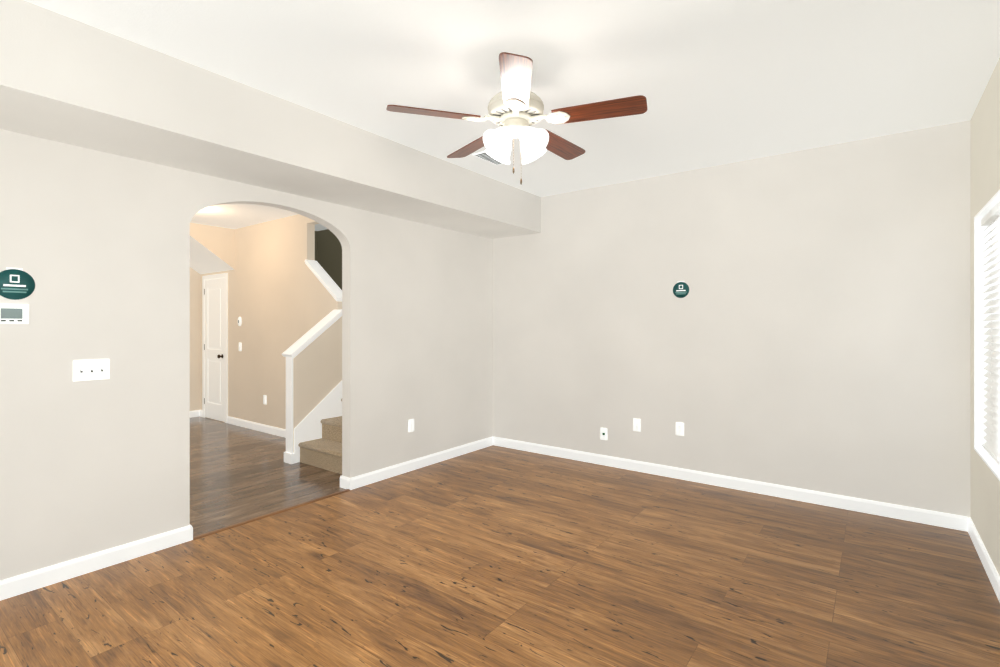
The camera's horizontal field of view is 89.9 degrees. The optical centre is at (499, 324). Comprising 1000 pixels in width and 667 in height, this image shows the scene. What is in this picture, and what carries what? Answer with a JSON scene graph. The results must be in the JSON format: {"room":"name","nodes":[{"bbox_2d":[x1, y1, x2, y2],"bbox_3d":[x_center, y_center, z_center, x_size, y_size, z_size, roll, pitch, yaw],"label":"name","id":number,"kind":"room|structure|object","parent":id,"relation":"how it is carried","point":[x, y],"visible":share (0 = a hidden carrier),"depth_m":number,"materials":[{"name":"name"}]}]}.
{"room":"empty living room","nodes":[
{"label":"empty living room","id":0,"kind":"room"},
{"bbox_2d":[190,267,199,410],"bbox_3d":[-5.279,0.009,6.596,0.100,2.740,2.430,0,0,37],"label":"wall","id":1,"kind":"structure","parent":0,"point":[194,340],"depth_m":7.47,"materials":[{"name":"paint"}]},
{"bbox_2d":[190,410,201,417],"bbox_3d":[-5.228,1.331,6.569,0.014,0.095,2.410,0,0,37],"label":"baseboard","id":2,"kind":"structure","parent":1,"relation":"attached to","point":[196,413],"depth_m":7.48,"materials":[{"name":"white wood"}]},
{"bbox_2d":[190,204,296,228],"bbox_3d":[-3.504,-1.336,5.204,4.610,0.050,2.530,0,0,37],"label":"ceiling","id":3,"kind":"structure","parent":0,"point":[233,216],"depth_m":6.03,"materials":[{"name":"white paint"}]},
{"bbox_2d":[190,223,234,273],"bbox_3d":[-4.322,-1.034,6.897,1.070,0.555,0.800,0,0,37],"label":"bulkhead","id":4,"kind":"object","parent":3,"relation":"attached to","point":[212,249],"visible":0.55,"depth_m":6.79,"materials":[{"name":"paint"}]},
{"bbox_2d":[0,129,492,580],"bbox_3d":[-1.690,0.009,3.688,0.110,2.740,5.217,0,0,37],"label":"wall","id":5,"kind":"structure","parent":0,"point":[95,244],"depth_m":3.00,"materials":[{"name":"beige paint"}]},
{"bbox_2d":[0,304,28,323],"bbox_3d":[-2.471,-0.053,2.531,0.027,0.100,0.136,0,0,37],"label":"thermostat","id":6,"kind":"object","parent":5,"relation":"attached to","point":[14,313],"visible":1,"depth_m":2.54,"materials":[{"name":"white plastic"}]},
{"bbox_2d":[0,267,34,299],"bbox_3d":[-2.472,-0.207,2.551,0.002,0.162,0.156,0,0,37],"label":"sign","id":7,"kind":"object","parent":5,"relation":"attached to","point":[17,283],"visible":1,"depth_m":2.55,"materials":[{"name":"teal plastic"}]},
{"bbox_2d":[73,359,109,380],"bbox_3d":[-2.277,0.254,2.796,0.020,0.114,0.162,0,0,37],"label":"light switch","id":8,"kind":"object","parent":5,"relation":"attached to","point":[95,369],"visible":1,"depth_m":2.80,"materials":[{"name":"white plastic"}]},
{"bbox_2d":[0,525,192,600],"bbox_3d":[-2.555,1.331,2.456,0.044,0.095,1.908,0,0,37],"label":"baseboard","id":9,"kind":"structure","parent":5,"relation":"attached to","point":[36,579],"depth_m":2.79,"materials":[{"name":"white wood"}]},
{"bbox_2d":[408,419,413,431],"bbox_3d":[-0.837,0.954,4.728,0.008,0.114,0.070,0,0,37],"label":"electrical outlet","id":10,"kind":"object","parent":5,"relation":"attached to","point":[411,425],"visible":1,"depth_m":4.72,"materials":[{"name":"white plastic"}]},
{"bbox_2d":[344,437,491,489],"bbox_3d":[-0.686,1.331,4.952,0.044,0.095,1.936,0,0,37],"label":"baseboard","id":11,"kind":"structure","parent":5,"relation":"attached to","point":[378,475],"depth_m":4.73,"materials":[{"name":"white wood"}]},
{"bbox_2d":[0,0,540,238],"bbox_3d":[-1.351,-1.171,3.509,0.648,0.381,5.097,0,0,37],"label":"bulkhead","id":12,"kind":"structure","parent":0,"point":[66,80],"depth_m":2.79,"materials":[{"name":"beige paint"}]},
{"bbox_2d":[200,214,341,428],"bbox_3d":[-3.159,0.009,6.589,3.500,2.740,0.100,0,0,37],"label":"wall","id":13,"kind":"structure","parent":0,"point":[281,299],"depth_m":6.36,"materials":[{"name":"paint"}]},
{"bbox_2d":[202,273,227,422],"bbox_3d":[-4.136,0.330,7.204,0.760,2.098,0.080,0,0,37],"label":"hall door","id":14,"kind":"structure","parent":13,"relation":"in","point":[214,347],"depth_m":7.21,"materials":[{"name":"white wood"}]},
{"bbox_2d":[238,317,241,325],"bbox_3d":[-3.533,-0.041,6.791,0.075,0.125,0.024,0,0,37],"label":"sensor","id":15,"kind":"object","parent":13,"relation":"attached to","point":[239,321],"visible":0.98,"depth_m":6.78,"materials":[{"name":"white plastic"}]},
{"bbox_2d":[227,416,285,437],"bbox_3d":[-2.810,1.331,6.256,2.500,0.095,0.014,0,0,37],"label":"baseboard","id":16,"kind":"structure","parent":13,"relation":"attached to","point":[231,420],"depth_m":6.50,"materials":[{"name":"white wood"}]},
{"bbox_2d":[263,395,266,404],"bbox_3d":[-3.008,0.964,6.407,0.070,0.114,0.008,0,0,37],"label":"outlet","id":17,"kind":"object","parent":13,"relation":"attached to","point":[264,399],"visible":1,"depth_m":6.40,"materials":[{"name":"white plastic"}]},
{"bbox_2d":[305,260,341,300],"bbox_3d":[-1.988,-0.505,5.712,0.639,0.501,0.150,0,0,37],"label":"trim","id":18,"kind":"structure","parent":13,"relation":"attached to","point":[326,280],"depth_m":5.68,"materials":[{"name":"white wood"}]},
{"bbox_2d":[282,309,341,463],"bbox_3d":[-1.932,0.608,5.226,0.170,1.541,0.636,0,0,37],"label":"wall","id":19,"kind":"structure","parent":0,"point":[313,355],"depth_m":5.15,"materials":[{"name":"paint"}]},
{"bbox_2d":[315,231,316,260],"bbox_3d":[-2.931,0.009,6.986,0.050,2.740,0.810,0,0,37],"label":"wall","id":20,"kind":"structure","parent":0,"point":[315,231],"depth_m":7.28,"materials":[{"name":"brown"}]},
{"bbox_2d":[317,229,341,289],"bbox_3d":[-1.495,0.009,6.492,2.940,2.740,0.100,0,0,37],"label":"wall","id":21,"kind":"structure","parent":0,"point":[328,252],"depth_m":7.11,"materials":[{"name":"brown"}]},
{"bbox_2d":[0,416,999,666],"bbox_3d":[-1.940,1.409,3.950,9.177,0.060,5.337,0,0,37],"label":"floor","id":22,"kind":"structure","parent":0,"point":[494,556],"depth_m":2.69,"materials":[{"name":"brown wood"}]},
{"bbox_2d":[193,489,350,539],"bbox_3d":[-1.619,1.375,3.694,0.050,0.008,1.196,0,0,37],"label":"threshold strip","id":23,"kind":"object","parent":22,"relation":"on","point":[262,516],"depth_m":3.60,"materials":[{"name":"brown wood"}]},
{"bbox_2d":[298,399,341,473],"bbox_3d":[-1.194,0.891,5.277,0.992,0.975,1.423,0,0,37],"label":"staircase","id":24,"kind":"structure","parent":22,"relation":"on","point":[324,452],"depth_m":4.92,"materials":[{"name":"carpet"}]},
{"bbox_2d":[24,0,999,230],"bbox_3d":[-1.940,-1.411,3.950,9.177,0.100,5.337,0,0,37],"label":"ceiling","id":25,"kind":"structure","parent":0,"point":[717,82],"depth_m":2.62,"materials":[{"name":"white paint"}]},
{"bbox_2d":[472,151,510,165],"bbox_3d":[-0.066,-1.354,4.097,0.150,0.014,0.330,0,0,37],"label":"ceiling vent","id":26,"kind":"object","parent":25,"relation":"in","point":[484,155],"visible":0.58,"depth_m":4.07,"materials":[{"name":"white plastic"}]},
{"bbox_2d":[386,52,646,184],"bbox_3d":[0.114,-1.051,2.676,1.289,0.620,1.236,0,0,37],"label":"ceiling fan","id":27,"kind":"object","parent":25,"relation":"hanging from","point":[515,107],"visible":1,"depth_m":2.54,"materials":[{"name":"brown wood"}]},
{"bbox_2d":[493,120,969,517],"bbox_3d":[1.581,0.009,4.572,4.287,2.740,0.120,0,0,37],"label":"wall","id":28,"kind":"structure","parent":0,"point":[810,330],"depth_m":4.07,"materials":[{"name":"beige paint"}]},
{"bbox_2d":[601,428,606,439],"bbox_3d":[1.017,1.074,4.910,0.070,0.114,0.014,0,0,37],"label":"outlet","id":29,"kind":"object","parent":28,"relation":"attached to","point":[603,433],"visible":1,"depth_m":4.91,"materials":[{"name":"white plastic"}]},
{"bbox_2d":[633,418,640,431],"bbox_3d":[1.287,0.946,4.711,0.070,0.114,0.008,0,0,37],"label":"electrical outlet","id":30,"kind":"object","parent":28,"relation":"attached to","point":[636,424],"visible":1,"depth_m":4.71,"materials":[{"name":"white plastic"}]},
{"bbox_2d":[676,422,683,435],"bbox_3d":[1.606,0.934,4.473,0.070,0.114,0.008,0,0,37],"label":"electrical outlet","id":31,"kind":"object","parent":28,"relation":"attached to","point":[680,429],"visible":1,"depth_m":4.47,"materials":[{"name":"white plastic"}]},
{"bbox_2d":[673,281,688,297],"bbox_3d":[1.615,-0.311,4.470,0.144,0.150,0.002,0,0,37],"label":"sign","id":32,"kind":"object","parent":28,"relation":"attached to","point":[680,289],"visible":1,"depth_m":4.47,"materials":[{"name":"teal plastic"}]},
{"bbox_2d":[492,437,963,530],"bbox_3d":[1.510,1.331,4.542,3.990,0.095,0.014,0,0,37],"label":"baseboard","id":33,"kind":"structure","parent":28,"relation":"attached to","point":[940,519],"depth_m":4.08,"materials":[{"name":"white wood"}]},
{"bbox_2d":[970,58,999,575],"bbox_3d":[1.633,0.009,1.199,0.160,2.740,5.217,0,0,37],"label":"wall","id":34,"kind":"structure","parent":0,"point":[984,190],"depth_m":2.93,"materials":[{"name":"beige paint"}]},
{"bbox_2d":[964,516,999,601],"bbox_3d":[1.600,1.331,1.299,0.014,0.095,5.097,0,0,37],"label":"baseboard","id":35,"kind":"structure","parent":34,"relation":"attached to","point":[969,526],"depth_m":2.85,"materials":[{"name":"white wood"}]},
{"bbox_2d":[974,190,999,480],"bbox_3d":[2.645,0.055,2.554,0.164,1.472,1.460,0,0,37],"label":"window","id":36,"kind":"structure","parent":34,"relation":"in","point":[980,288],"depth_m":3.15,"materials":[{"name":"white"}]},
{"bbox_2d":[981,201,999,465],"bbox_3d":[2.623,0.053,2.571,0.050,1.428,1.416,0,0,37],"label":"window blinds","id":37,"kind":"object","parent":36,"relation":"attached to","point":[991,437],"visible":1,"depth_m":2.94,"materials":[{"name":"white plastic"}]}
]}

